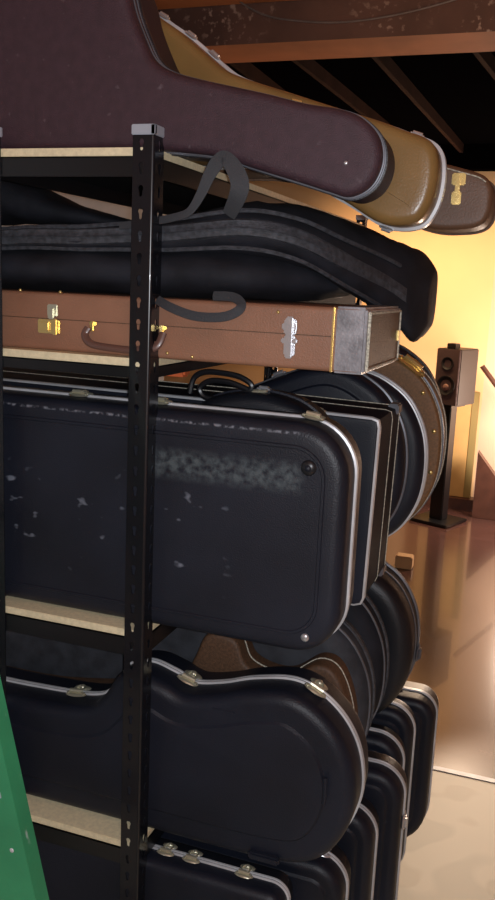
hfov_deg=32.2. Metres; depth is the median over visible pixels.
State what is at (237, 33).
ceiling beam
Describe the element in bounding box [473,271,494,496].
wall
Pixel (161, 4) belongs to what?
ceiling
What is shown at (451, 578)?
floor
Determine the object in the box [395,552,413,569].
wooden block
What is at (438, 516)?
speaker stand
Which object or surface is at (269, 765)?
guitar case
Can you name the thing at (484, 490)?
stair stringer
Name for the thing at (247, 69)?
ceiling beam
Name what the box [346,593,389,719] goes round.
case
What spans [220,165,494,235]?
case
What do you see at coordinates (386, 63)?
ceiling beam
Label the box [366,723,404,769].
case
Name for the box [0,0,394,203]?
case
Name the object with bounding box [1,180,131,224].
bag
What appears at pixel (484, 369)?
handrail
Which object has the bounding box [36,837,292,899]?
case
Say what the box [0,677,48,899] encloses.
step ladder
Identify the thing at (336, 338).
case
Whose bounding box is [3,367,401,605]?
guitar case
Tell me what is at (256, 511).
guitar case
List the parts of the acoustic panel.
panel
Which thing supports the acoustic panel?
on the trim at (459, 503)
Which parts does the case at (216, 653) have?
lid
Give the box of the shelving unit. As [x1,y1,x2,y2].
[0,124,367,899]
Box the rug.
[397,770,494,899]
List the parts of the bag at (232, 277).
carry handle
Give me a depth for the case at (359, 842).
1.66 m
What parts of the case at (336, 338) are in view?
handle, lid, panel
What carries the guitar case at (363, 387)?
on the shelving unit
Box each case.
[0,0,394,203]
[2,288,401,374]
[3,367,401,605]
[3,385,361,649]
[5,595,375,735]
[6,650,367,865]
[8,633,357,714]
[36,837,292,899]
[159,11,446,232]
[161,832,350,899]
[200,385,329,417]
[209,344,441,399]
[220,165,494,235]
[254,369,408,521]
[337,796,378,899]
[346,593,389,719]
[363,750,407,899]
[365,370,428,536]
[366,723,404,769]
[367,562,421,713]
[372,698,415,860]
[374,354,446,519]
[396,681,438,836]
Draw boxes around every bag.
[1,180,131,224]
[2,150,437,341]
[2,249,350,321]
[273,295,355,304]
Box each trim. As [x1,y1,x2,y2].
[425,496,473,510]
[433,765,494,783]
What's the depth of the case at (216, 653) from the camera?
1.58 m
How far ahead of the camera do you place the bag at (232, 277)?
1.38 m
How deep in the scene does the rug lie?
2.54 m
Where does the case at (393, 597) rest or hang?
on the shelving unit
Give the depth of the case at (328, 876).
1.56 m
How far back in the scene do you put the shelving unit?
1.43 m
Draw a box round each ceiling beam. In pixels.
[158,0,494,62]
[228,62,286,91]
[291,60,389,123]
[371,56,463,152]
[472,52,494,79]
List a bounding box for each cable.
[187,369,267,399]
[239,0,455,23]
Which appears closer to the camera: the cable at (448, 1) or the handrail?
the cable at (448, 1)
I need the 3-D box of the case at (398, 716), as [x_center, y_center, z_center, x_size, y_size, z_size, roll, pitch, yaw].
[-0.080,0.750,2.176,0.985,0.430,0.085,6,12,19]
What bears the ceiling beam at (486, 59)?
attached to the ceiling at (457, 86)
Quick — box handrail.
[480,365,494,386]
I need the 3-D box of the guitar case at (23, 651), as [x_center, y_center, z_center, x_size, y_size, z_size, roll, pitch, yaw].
[-0.201,0.438,1.812,0.952,0.376,0.120,6,12,19]
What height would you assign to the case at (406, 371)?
0.431 m
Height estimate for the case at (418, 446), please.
0.404 m
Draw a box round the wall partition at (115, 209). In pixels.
[2,191,165,380]
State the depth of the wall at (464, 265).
6.38 m
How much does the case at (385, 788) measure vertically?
0.405 m
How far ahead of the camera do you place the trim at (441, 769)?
2.92 m
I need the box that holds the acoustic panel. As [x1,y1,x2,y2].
[449,392,479,497]
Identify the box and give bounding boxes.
[447,343,459,348]
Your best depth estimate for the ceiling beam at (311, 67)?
4.37 m
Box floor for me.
[386,505,494,778]
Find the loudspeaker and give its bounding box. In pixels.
[435,347,478,405]
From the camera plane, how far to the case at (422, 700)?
2.09 m
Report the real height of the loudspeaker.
0.385 m
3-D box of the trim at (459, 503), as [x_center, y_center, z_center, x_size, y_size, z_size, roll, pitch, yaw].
[1.476,0.385,6.580,0.500,0.085,0.109,6,12,19]
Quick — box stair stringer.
[472,450,494,519]
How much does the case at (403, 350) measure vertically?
0.451 m
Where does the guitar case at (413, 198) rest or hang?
on the shelving unit
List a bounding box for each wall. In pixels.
[164,171,494,496]
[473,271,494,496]
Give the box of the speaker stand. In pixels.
[410,405,466,527]
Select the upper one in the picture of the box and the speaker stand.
the box
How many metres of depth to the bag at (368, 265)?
1.37 m
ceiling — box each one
[155,0,290,9]
[225,51,494,143]
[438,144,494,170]
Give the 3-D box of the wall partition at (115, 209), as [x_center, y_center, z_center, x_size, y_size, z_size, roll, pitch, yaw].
[-1.065,-0.078,2.057,0.070,2.490,3.900,6,12,19]
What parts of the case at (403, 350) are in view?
lid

